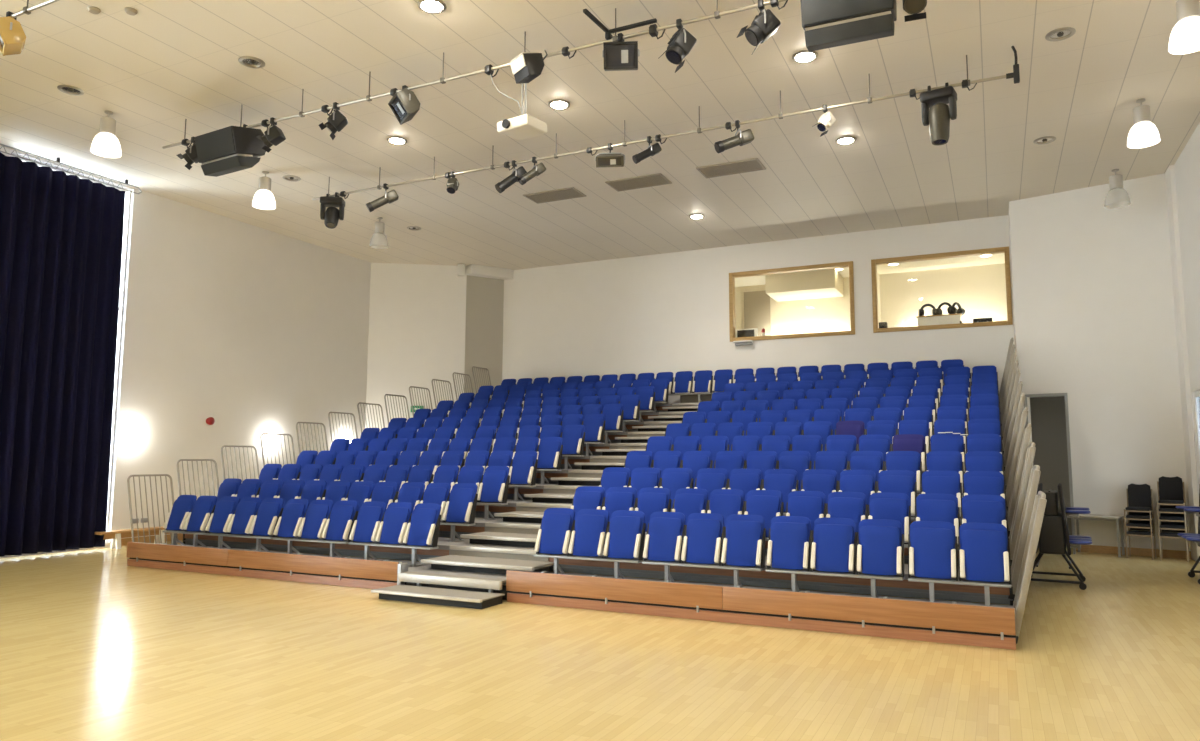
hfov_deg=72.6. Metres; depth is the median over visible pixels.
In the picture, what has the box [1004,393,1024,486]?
guard rail
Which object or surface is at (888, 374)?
seat
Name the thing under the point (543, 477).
beam
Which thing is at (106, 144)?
pendant lamp
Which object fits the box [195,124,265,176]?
loudspeaker
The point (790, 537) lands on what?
seat
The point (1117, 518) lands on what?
side table
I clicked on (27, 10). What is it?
bar
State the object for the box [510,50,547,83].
floodlight
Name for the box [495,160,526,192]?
spotlight
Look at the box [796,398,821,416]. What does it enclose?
seat
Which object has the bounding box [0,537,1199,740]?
floor
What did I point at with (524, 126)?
projector
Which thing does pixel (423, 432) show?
seat
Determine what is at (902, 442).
seat
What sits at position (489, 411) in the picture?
seat
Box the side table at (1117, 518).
[1069,514,1124,556]
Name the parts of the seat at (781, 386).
backrest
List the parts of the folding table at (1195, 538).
stool seat, stool seat, stool seat, stool seat, stool seat, frame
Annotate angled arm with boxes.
[583,9,656,39]
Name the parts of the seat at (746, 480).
seat frame, backrest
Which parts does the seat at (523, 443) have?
backrest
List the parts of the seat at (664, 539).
backrest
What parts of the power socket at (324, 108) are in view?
casing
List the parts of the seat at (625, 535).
backrest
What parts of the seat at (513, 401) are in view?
backrest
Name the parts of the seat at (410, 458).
backrest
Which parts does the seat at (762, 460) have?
backrest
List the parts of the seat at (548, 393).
backrest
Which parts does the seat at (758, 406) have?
backrest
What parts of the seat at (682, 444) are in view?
backrest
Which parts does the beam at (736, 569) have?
post, post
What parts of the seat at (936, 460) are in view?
backrest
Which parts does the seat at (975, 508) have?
backrest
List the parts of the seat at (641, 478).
backrest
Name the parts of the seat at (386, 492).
backrest, seat frame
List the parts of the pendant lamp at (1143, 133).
stem, lamp shade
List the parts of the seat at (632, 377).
backrest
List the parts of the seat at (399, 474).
backrest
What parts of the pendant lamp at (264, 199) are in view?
lamp shade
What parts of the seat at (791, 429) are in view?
backrest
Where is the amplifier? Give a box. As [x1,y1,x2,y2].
[973,317,992,322]
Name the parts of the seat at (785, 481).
backrest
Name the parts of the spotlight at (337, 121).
barn door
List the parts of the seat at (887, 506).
backrest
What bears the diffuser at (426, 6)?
attached to the recessed light at (429, 6)
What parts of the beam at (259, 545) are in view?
post, post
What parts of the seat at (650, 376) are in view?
backrest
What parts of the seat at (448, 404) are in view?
backrest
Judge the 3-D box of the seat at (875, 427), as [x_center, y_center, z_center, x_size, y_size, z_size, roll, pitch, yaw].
[4.483,1.076,13.038,0.477,0.576,0.287,-3,-7,26]
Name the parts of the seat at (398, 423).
backrest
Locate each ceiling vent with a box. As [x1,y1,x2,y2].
[523,187,585,203]
[605,173,671,191]
[696,158,765,177]
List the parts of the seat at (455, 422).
backrest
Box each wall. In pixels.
[0,146,370,557]
[365,263,466,429]
[502,215,1014,499]
[735,263,1007,334]
[1008,212,1032,468]
[1009,173,1191,557]
[1165,123,1199,561]
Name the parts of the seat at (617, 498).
seat frame, backrest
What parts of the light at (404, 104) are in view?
reflector glass, frame, lamp plate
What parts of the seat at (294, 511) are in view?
backrest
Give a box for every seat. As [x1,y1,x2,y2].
[163,495,196,530]
[183,496,216,532]
[205,496,239,533]
[215,478,241,503]
[227,497,261,535]
[234,479,261,500]
[249,498,283,536]
[257,464,281,487]
[257,479,283,502]
[274,499,309,538]
[277,464,300,484]
[277,480,304,507]
[296,451,317,471]
[297,464,322,485]
[297,500,333,539]
[298,480,326,504]
[315,451,336,468]
[318,464,342,489]
[322,481,350,505]
[322,500,358,541]
[330,439,349,457]
[335,451,357,468]
[338,465,363,485]
[345,481,373,510]
[348,438,368,454]
[349,501,386,543]
[354,451,376,472]
[360,428,379,445]
[362,465,387,486]
[368,438,388,454]
[369,482,398,508]
[375,451,397,470]
[375,502,412,545]
[378,427,397,441]
[383,465,409,493]
[386,438,407,458]
[388,418,406,435]
[395,482,424,511]
[397,427,416,442]
[397,451,420,470]
[403,503,440,546]
[405,417,423,430]
[406,438,427,455]
[406,465,433,490]
[413,409,430,423]
[416,427,435,445]
[418,451,441,478]
[420,483,450,522]
[424,417,442,430]
[427,438,449,458]
[430,408,447,422]
[431,466,458,490]
[434,427,454,443]
[437,400,453,414]
[438,451,464,473]
[442,417,460,435]
[442,483,477,523]
[448,408,466,420]
[448,438,470,463]
[453,400,469,411]
[455,426,476,444]
[455,466,483,501]
[458,393,474,407]
[460,416,479,430]
[464,451,489,474]
[465,407,483,422]
[466,438,492,456]
[471,399,487,410]
[473,392,490,402]
[475,426,496,444]
[477,466,509,502]
[478,386,493,397]
[480,407,502,424]
[480,416,499,431]
[486,451,512,468]
[488,399,504,411]
[490,385,509,399]
[491,392,507,402]
[491,437,515,452]
[492,426,517,450]
[499,415,519,427]
[501,379,515,392]
[501,406,521,418]
[502,398,522,416]
[507,391,524,400]
[509,451,537,484]
[510,384,525,392]
[512,437,538,458]
[516,425,540,442]
[517,378,532,387]
[517,415,539,438]
[519,406,540,421]
[522,390,541,405]
[522,398,541,410]
[524,384,542,395]
[533,377,548,388]
[534,508,574,555]
[537,437,562,468]
[538,425,561,444]
[539,405,560,425]
[540,415,561,431]
[541,383,558,397]
[541,397,559,410]
[542,390,560,401]
[549,377,565,389]
[560,382,576,394]
[560,389,577,402]
[560,396,579,413]
[561,405,581,420]
[561,414,582,431]
[561,425,584,454]
[566,376,582,386]
[568,509,608,557]
[571,486,604,519]
[577,382,594,393]
[578,388,596,403]
[580,396,599,409]
[582,404,601,420]
[583,375,599,386]
[583,414,605,441]
[594,381,611,395]
[598,388,616,400]
[599,467,630,496]
[600,395,619,410]
[601,374,617,387]
[602,404,623,430]
[602,487,636,521]
[603,510,645,560]
[613,380,631,392]
[616,387,634,400]
[619,374,635,384]
[619,395,639,419]
[624,451,652,476]
[629,468,660,497]
[632,379,649,392]
[635,386,654,410]
[635,488,670,531]
[637,373,654,384]
[643,512,685,562]
[645,436,672,459]
[650,379,668,401]
[652,451,681,477]
[656,372,673,393]
[660,468,692,508]
[665,423,690,443]
[672,371,692,393]
[672,436,700,459]
[672,488,708,524]
[681,451,712,487]
[681,513,724,565]
[682,412,705,430]
[690,423,716,444]
[692,370,712,392]
[695,468,728,499]
[697,401,720,418]
[700,436,728,467]
[706,411,730,430]
[707,489,744,526]
[711,392,732,407]
[712,369,732,392]
[714,451,745,478]
[716,422,743,450]
[720,400,743,418]
[721,514,765,567]
[723,383,744,397]
[728,469,762,500]
[731,410,756,435]
[731,436,760,459]
[733,368,753,382]
[733,391,755,407]
[735,375,755,388]
[744,400,768,421]
[744,490,783,537]
[745,382,766,396]
[745,451,777,478]
[746,422,773,443]
[755,368,774,380]
[756,374,776,387]
[756,390,779,409]
[759,410,785,429]
[760,435,790,460]
[762,469,798,512]
[767,381,789,398]
[767,516,811,570]
[771,399,795,416]
[774,422,802,443]
[776,367,796,379]
[777,373,797,389]
[777,451,810,490]
[782,389,805,406]
[786,409,812,429]
[786,491,825,529]
[791,381,814,395]
[791,435,822,468]
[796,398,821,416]
[798,366,818,380]
[800,372,821,386]
[801,469,837,502]
[803,421,832,450]
[806,389,830,405]
[810,517,856,573]
[813,409,840,434]
[814,380,837,394]
[814,451,848,481]
[820,365,841,377]
[822,372,844,385]
[822,398,848,420]
[825,435,857,460]
[826,492,867,531]
[831,388,855,408]
[835,421,865,443]
[838,379,861,396]
[838,470,876,504]
[843,364,864,377]
[844,408,872,428]
[845,371,867,387]
[849,451,884,480]
[851,397,878,415]
[856,519,903,576]
[858,387,883,403]
[858,435,890,461]
[865,378,888,396]
[866,420,896,450]
[867,363,888,378]
[868,493,910,543]
[870,370,893,386]
[873,407,902,431]
[877,470,916,516]
[879,396,906,415]
[885,386,910,403]
[885,451,921,493]
[890,377,914,395]
[891,361,913,375]
[892,434,925,470]
[894,369,917,382]
[897,420,929,455]
[903,407,933,440]
[907,395,936,424]
[908,521,958,580]
[912,385,938,412]
[915,360,938,376]
[915,376,941,401]
[915,494,959,542]
[919,368,943,391]
[921,471,961,518]
[925,451,963,494]
[929,434,964,461]
[933,419,966,453]
[936,406,967,428]
[939,395,968,413]
[940,359,963,381]
[941,384,969,401]
[944,375,970,390]
[946,367,970,383]
[958,523,1011,583]
[960,495,1008,538]
[962,471,1006,507]
[964,451,1004,482]
[966,434,1002,461]
[967,419,1001,443]
[968,405,1000,427]
[969,394,999,413]
[970,383,998,400]
[971,374,998,390]
[972,365,997,380]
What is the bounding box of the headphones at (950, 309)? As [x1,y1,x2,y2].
[936,302,953,314]
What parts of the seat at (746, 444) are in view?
backrest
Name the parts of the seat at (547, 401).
backrest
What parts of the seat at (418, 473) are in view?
backrest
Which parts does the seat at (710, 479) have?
backrest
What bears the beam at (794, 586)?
on the platform
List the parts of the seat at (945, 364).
backrest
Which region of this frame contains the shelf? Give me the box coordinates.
[733,340,752,345]
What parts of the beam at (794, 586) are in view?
post, post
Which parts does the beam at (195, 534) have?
post, post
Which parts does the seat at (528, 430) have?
backrest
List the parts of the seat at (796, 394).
backrest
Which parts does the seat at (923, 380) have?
backrest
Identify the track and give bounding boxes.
[0,143,141,193]
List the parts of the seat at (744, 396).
backrest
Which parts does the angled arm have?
short arm, long arm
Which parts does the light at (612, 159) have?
reflector glass, frame, lamp plate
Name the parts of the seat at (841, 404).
backrest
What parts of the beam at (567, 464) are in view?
post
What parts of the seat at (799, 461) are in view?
backrest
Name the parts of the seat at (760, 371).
backrest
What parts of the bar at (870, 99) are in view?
hanger rod, hanger rod, hanger rod, hanger rod, hanger rod, hanger rod, hanger rod, hanger rod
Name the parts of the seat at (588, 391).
backrest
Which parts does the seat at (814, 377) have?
backrest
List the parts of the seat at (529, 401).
backrest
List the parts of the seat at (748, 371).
backrest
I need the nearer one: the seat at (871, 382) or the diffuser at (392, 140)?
the diffuser at (392, 140)
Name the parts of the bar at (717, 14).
hanger rod, hanger rod, hanger rod, hanger rod, hanger rod, hanger rod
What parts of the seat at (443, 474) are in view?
backrest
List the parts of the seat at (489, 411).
backrest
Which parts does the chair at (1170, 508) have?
backrest, seat, seat frame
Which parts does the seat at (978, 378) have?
backrest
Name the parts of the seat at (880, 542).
backrest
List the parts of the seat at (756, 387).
backrest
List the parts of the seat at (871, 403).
backrest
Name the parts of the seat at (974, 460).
backrest, seat frame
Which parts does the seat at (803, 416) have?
backrest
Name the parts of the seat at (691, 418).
backrest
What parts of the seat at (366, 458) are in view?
backrest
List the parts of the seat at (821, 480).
seat frame, backrest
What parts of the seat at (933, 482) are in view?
backrest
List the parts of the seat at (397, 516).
seat frame, backrest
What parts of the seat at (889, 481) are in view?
backrest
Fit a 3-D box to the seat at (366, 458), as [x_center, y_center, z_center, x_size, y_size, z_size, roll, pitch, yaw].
[-4.435,1.789,15.322,0.477,0.576,0.287,-3,-7,26]
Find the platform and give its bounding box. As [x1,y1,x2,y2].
[127,394,1015,649]
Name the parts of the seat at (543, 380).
backrest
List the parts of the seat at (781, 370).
backrest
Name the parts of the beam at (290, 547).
post, post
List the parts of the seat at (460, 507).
seat frame, backrest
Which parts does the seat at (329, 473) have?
backrest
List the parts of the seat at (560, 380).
backrest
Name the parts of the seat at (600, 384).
backrest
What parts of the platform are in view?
fascia rail, panel, aisle post, riser plate, riser plate, riser plate, riser plate, riser plate, riser plate, riser plate, riser plate, riser plate, riser plate, fascia rail, panel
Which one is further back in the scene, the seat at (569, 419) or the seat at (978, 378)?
the seat at (569, 419)
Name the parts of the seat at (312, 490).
backrest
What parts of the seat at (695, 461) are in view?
backrest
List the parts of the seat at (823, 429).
backrest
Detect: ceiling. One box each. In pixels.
[0,0,1199,269]
[735,253,1004,286]
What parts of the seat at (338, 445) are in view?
backrest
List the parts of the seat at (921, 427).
backrest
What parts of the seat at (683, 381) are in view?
backrest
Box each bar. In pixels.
[11,0,59,17]
[162,0,785,148]
[312,55,1005,199]
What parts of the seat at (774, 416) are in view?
backrest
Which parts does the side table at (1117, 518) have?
leg, leg, leg, leg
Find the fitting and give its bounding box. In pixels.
[1006,46,1019,83]
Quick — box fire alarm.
[206,417,214,424]
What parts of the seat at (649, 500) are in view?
backrest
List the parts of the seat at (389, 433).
backrest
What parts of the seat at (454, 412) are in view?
backrest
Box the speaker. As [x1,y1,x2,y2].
[879,322,887,327]
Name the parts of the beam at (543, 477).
post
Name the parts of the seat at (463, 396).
backrest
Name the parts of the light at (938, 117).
yoke arm, yoke arm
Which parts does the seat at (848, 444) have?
backrest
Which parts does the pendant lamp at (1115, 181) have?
bulb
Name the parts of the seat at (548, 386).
backrest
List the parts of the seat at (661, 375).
backrest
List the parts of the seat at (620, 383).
backrest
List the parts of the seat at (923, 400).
backrest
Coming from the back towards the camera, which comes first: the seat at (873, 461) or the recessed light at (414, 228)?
the recessed light at (414, 228)
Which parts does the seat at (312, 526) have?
backrest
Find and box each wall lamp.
[119,425,139,443]
[263,432,277,447]
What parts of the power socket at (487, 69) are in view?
casing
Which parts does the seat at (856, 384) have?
backrest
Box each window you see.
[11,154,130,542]
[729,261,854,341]
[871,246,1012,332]
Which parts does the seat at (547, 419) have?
backrest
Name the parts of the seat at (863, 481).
seat frame, backrest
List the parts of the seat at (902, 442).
backrest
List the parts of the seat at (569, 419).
backrest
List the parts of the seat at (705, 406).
backrest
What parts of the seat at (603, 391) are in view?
backrest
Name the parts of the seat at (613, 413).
backrest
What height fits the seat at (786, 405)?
0.576 m
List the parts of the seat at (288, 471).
backrest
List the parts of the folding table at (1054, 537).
stool seat, stool seat, stool seat, stool seat, stool seat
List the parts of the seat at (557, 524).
backrest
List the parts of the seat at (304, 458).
backrest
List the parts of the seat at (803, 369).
backrest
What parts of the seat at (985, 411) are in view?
backrest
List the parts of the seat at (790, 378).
backrest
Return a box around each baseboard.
[121,533,182,545]
[1076,545,1191,558]
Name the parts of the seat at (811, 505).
seat frame, backrest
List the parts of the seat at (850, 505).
seat frame, backrest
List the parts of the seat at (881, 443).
backrest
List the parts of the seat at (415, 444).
backrest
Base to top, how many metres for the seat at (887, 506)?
0.576 m
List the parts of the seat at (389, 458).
backrest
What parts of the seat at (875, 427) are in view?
backrest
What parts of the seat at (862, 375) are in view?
backrest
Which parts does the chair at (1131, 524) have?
seat, seat frame, backrest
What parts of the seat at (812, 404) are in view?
backrest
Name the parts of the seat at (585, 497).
backrest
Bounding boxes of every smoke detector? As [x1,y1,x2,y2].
[87,6,100,13]
[124,7,137,15]
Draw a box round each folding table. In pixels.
[1030,483,1091,589]
[1176,487,1199,583]
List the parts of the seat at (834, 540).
backrest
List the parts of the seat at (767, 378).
backrest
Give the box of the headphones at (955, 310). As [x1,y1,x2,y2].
[952,302,964,315]
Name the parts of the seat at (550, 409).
backrest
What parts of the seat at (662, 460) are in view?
backrest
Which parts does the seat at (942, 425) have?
backrest, seat frame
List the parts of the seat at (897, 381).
backrest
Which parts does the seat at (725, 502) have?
seat frame, backrest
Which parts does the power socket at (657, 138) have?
casing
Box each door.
[1030,396,1071,534]
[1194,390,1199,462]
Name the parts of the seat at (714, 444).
backrest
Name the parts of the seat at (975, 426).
backrest, seat frame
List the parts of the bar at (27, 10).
hanger rod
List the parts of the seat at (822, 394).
backrest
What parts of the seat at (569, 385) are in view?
backrest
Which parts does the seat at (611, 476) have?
backrest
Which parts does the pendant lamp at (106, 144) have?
lamp shade, stem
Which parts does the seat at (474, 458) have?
backrest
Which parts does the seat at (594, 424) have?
backrest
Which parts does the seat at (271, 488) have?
backrest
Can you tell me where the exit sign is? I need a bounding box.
[411,406,423,411]
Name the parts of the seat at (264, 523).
seat frame, backrest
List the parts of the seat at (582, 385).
backrest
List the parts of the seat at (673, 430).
backrest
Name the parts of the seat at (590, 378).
backrest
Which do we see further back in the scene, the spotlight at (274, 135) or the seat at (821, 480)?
the spotlight at (274, 135)
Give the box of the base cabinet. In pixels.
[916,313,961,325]
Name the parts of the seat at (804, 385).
backrest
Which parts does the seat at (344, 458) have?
backrest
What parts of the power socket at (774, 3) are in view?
casing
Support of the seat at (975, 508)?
on the beam
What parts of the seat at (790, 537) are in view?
backrest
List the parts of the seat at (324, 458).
backrest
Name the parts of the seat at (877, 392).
backrest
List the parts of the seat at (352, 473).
backrest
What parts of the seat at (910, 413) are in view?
backrest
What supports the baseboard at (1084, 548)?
attached to the wall at (1095, 324)
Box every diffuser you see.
[91,148,120,157]
[253,203,274,209]
[390,138,404,143]
[421,1,441,11]
[551,102,566,108]
[691,215,701,218]
[796,53,814,61]
[838,138,852,143]
[1128,138,1159,147]
[1169,37,1199,53]
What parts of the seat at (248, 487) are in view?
backrest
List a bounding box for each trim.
[465,264,513,279]
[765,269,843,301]
[1024,393,1074,529]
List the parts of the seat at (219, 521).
backrest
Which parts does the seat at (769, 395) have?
backrest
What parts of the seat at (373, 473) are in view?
backrest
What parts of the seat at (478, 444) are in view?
backrest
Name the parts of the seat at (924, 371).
backrest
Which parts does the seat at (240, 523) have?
backrest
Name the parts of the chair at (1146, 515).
seat, seat frame, backrest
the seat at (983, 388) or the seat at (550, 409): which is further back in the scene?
the seat at (550, 409)
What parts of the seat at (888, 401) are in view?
backrest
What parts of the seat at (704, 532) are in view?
backrest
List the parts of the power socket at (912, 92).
casing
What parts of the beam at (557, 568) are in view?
post, post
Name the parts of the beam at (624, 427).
post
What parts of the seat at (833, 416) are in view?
backrest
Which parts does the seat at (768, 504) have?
backrest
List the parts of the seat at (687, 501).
seat frame, backrest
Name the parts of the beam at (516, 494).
post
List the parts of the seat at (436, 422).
backrest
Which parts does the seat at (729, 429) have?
backrest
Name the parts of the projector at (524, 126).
hanging rod, hanging rod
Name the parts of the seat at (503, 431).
backrest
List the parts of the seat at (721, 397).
backrest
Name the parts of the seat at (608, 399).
backrest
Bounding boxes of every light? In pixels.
[0,11,25,55]
[57,85,83,95]
[238,56,264,68]
[282,175,300,181]
[320,192,344,228]
[387,136,406,144]
[388,85,419,124]
[407,226,420,230]
[417,0,445,13]
[548,99,569,108]
[595,143,624,167]
[602,33,639,70]
[689,214,703,218]
[792,50,817,62]
[835,136,855,143]
[920,82,956,145]
[978,254,992,256]
[1033,136,1055,144]
[1045,27,1075,41]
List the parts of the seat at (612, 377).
backrest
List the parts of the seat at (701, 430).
backrest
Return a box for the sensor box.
[457,264,464,275]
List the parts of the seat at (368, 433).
backrest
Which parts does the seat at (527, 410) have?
backrest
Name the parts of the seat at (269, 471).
backrest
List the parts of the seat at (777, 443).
backrest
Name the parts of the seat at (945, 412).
backrest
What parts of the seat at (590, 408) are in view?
backrest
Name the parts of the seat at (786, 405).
backrest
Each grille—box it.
[195,127,234,161]
[802,0,890,24]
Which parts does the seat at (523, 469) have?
backrest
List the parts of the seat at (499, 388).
backrest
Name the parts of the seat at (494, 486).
backrest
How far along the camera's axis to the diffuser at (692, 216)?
18.12 m
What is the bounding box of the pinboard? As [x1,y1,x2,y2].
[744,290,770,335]
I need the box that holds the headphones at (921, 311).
[918,304,935,315]
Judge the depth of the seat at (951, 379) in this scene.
15.91 m
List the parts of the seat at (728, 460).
backrest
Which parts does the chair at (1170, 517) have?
seat, backrest, seat frame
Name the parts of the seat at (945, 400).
backrest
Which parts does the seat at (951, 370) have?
backrest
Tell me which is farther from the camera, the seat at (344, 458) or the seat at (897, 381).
the seat at (897, 381)
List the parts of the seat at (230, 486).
backrest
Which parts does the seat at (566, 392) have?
backrest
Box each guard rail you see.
[127,474,177,544]
[177,459,218,495]
[221,445,259,481]
[260,433,295,466]
[296,422,327,454]
[328,412,357,442]
[357,402,384,432]
[384,394,409,423]
[409,386,432,415]
[431,379,453,408]
[452,372,472,399]
[472,366,490,392]
[999,337,1013,400]
[1000,344,1014,414]
[1001,352,1016,425]
[1001,361,1018,439]
[1002,370,1020,453]
[1003,381,1022,470]
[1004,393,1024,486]
[1006,407,1027,510]
[1007,423,1031,534]
[1008,465,1040,600]
[1009,442,1035,564]
[1013,491,1046,643]
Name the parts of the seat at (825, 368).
backrest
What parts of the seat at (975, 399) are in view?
backrest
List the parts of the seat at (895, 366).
backrest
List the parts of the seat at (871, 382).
backrest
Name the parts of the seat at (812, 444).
backrest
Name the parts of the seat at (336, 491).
backrest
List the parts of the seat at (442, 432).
backrest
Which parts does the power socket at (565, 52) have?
casing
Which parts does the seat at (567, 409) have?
backrest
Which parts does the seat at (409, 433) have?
backrest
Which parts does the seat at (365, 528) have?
seat frame, backrest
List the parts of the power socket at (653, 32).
casing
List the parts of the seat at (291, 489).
backrest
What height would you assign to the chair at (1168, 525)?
0.898 m
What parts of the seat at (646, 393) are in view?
backrest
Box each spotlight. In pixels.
[176,137,197,169]
[256,117,285,152]
[319,102,347,139]
[366,183,398,211]
[446,171,458,193]
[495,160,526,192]
[518,157,545,184]
[632,136,661,163]
[658,19,696,72]
[714,120,753,152]
[737,0,780,54]
[812,104,835,136]
[902,0,926,21]
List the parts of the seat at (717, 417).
backrest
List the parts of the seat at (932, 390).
backrest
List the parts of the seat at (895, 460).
backrest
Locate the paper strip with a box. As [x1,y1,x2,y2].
[938,432,967,434]
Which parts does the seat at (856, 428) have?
backrest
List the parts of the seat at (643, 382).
backrest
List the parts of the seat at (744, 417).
backrest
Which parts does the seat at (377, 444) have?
backrest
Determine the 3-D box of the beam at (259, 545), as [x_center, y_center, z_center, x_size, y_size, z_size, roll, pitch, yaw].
[-5.593,2.713,12.827,1.439,0.270,0.280,-3,-7,26]
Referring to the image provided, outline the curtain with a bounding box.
[0,152,125,556]
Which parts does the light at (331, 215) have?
yoke arm, yoke arm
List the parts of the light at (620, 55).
reflector glass, lamp plate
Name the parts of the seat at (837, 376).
backrest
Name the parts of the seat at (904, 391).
backrest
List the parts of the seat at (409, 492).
backrest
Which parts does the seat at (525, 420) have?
backrest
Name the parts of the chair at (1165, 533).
leg, leg, seat, seat frame, backrest, leg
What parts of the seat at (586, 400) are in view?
backrest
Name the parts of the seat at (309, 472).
backrest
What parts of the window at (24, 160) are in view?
pane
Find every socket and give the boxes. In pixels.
[133,518,147,522]
[181,139,191,147]
[261,119,271,127]
[321,105,332,114]
[340,191,348,198]
[390,88,397,95]
[445,172,454,178]
[484,64,498,77]
[504,162,513,170]
[562,46,575,58]
[586,147,597,155]
[649,24,665,38]
[655,134,666,143]
[725,122,736,131]
[770,0,787,9]
[909,89,919,99]
[962,79,976,90]
[1006,64,1019,83]
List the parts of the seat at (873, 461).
backrest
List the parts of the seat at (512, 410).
backrest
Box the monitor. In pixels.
[735,328,757,337]
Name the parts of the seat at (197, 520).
seat frame, backrest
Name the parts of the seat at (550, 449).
backrest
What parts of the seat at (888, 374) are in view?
backrest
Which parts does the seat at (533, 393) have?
backrest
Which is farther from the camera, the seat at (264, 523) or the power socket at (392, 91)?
the seat at (264, 523)
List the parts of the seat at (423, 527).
backrest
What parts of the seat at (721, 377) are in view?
backrest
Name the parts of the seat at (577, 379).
backrest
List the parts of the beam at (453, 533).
post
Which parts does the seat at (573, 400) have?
backrest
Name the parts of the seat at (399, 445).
backrest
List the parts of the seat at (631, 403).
backrest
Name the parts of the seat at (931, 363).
backrest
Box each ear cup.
[918,309,923,315]
[936,308,941,314]
[947,306,953,313]
[957,308,964,315]
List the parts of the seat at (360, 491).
backrest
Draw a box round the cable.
[490,73,521,111]
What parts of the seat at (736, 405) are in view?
backrest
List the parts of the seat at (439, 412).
backrest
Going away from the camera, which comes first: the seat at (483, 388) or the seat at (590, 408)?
the seat at (590, 408)
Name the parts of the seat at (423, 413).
backrest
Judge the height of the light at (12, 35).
0.460 m
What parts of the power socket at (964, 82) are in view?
casing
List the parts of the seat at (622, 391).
backrest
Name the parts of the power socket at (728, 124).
casing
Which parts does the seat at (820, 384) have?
backrest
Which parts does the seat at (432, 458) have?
backrest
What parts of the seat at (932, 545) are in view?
backrest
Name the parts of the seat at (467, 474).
backrest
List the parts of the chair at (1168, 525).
seat frame, seat, backrest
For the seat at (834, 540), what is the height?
0.576 m
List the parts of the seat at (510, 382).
backrest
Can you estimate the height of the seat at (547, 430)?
0.576 m
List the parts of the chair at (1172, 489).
backrest, seat, seat frame, leg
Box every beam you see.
[162,530,207,547]
[205,533,274,551]
[273,537,349,557]
[348,542,437,566]
[440,522,474,541]
[477,502,507,520]
[509,485,535,501]
[534,554,643,578]
[537,469,560,484]
[562,455,583,469]
[584,442,603,455]
[605,431,622,442]
[623,420,638,431]
[639,411,653,421]
[642,561,764,586]
[654,402,667,411]
[663,393,711,403]
[766,568,904,597]
[908,578,1010,606]
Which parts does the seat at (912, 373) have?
backrest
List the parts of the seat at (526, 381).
backrest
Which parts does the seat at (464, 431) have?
backrest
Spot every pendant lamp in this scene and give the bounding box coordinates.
[90,110,120,157]
[252,171,275,209]
[374,217,384,242]
[1109,169,1122,199]
[1127,98,1159,148]
[1168,0,1199,54]
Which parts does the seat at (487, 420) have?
backrest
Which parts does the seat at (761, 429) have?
backrest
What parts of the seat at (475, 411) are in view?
backrest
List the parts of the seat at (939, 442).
seat frame, backrest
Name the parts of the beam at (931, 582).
post, post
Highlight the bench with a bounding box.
[94,526,181,548]
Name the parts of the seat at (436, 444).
backrest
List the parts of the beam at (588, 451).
post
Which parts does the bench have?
leg, rail, leg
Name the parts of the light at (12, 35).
frame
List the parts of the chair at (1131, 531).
leg, leg, seat, seat frame, backrest, leg, leg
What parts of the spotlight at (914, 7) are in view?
barn door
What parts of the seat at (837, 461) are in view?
backrest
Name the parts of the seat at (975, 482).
backrest, seat frame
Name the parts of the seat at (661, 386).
backrest, seat frame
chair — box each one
[1124,484,1154,531]
[1124,501,1155,541]
[1125,505,1155,546]
[1125,520,1155,559]
[1157,476,1186,526]
[1157,495,1187,530]
[1158,498,1187,542]
[1158,513,1188,546]
[1158,515,1188,562]
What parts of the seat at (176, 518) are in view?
backrest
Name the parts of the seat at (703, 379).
backrest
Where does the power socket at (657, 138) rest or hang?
attached to the bar at (870, 99)
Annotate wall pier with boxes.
[464,275,503,396]
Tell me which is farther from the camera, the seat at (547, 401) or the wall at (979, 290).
the wall at (979, 290)
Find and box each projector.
[497,83,546,139]
[800,0,896,51]
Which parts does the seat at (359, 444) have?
backrest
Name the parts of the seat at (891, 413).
backrest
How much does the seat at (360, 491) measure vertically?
0.576 m
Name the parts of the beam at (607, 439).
post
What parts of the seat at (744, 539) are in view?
backrest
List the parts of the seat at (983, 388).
backrest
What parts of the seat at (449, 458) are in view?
backrest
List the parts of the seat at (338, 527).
seat frame, backrest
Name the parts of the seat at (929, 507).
backrest, seat frame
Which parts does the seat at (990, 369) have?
backrest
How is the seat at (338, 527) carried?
on the beam at (290, 547)
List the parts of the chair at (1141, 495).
seat, seat frame, backrest, leg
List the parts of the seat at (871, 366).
backrest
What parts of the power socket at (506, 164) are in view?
casing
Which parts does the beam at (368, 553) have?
post, post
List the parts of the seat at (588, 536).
backrest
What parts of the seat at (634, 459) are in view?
backrest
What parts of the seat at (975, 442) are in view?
backrest, seat frame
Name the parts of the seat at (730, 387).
backrest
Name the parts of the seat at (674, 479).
backrest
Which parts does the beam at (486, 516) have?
post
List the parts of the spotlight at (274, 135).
barn door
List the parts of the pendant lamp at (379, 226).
bulb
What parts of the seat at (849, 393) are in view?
backrest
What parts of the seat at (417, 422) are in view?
backrest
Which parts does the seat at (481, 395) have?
backrest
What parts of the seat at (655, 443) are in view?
backrest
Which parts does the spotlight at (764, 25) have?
barn door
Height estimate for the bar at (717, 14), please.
0.422 m
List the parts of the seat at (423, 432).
backrest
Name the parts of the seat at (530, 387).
backrest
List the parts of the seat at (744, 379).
backrest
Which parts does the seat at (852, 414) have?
backrest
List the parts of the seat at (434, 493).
backrest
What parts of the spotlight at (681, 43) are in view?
barn door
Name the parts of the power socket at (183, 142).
casing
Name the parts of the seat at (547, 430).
backrest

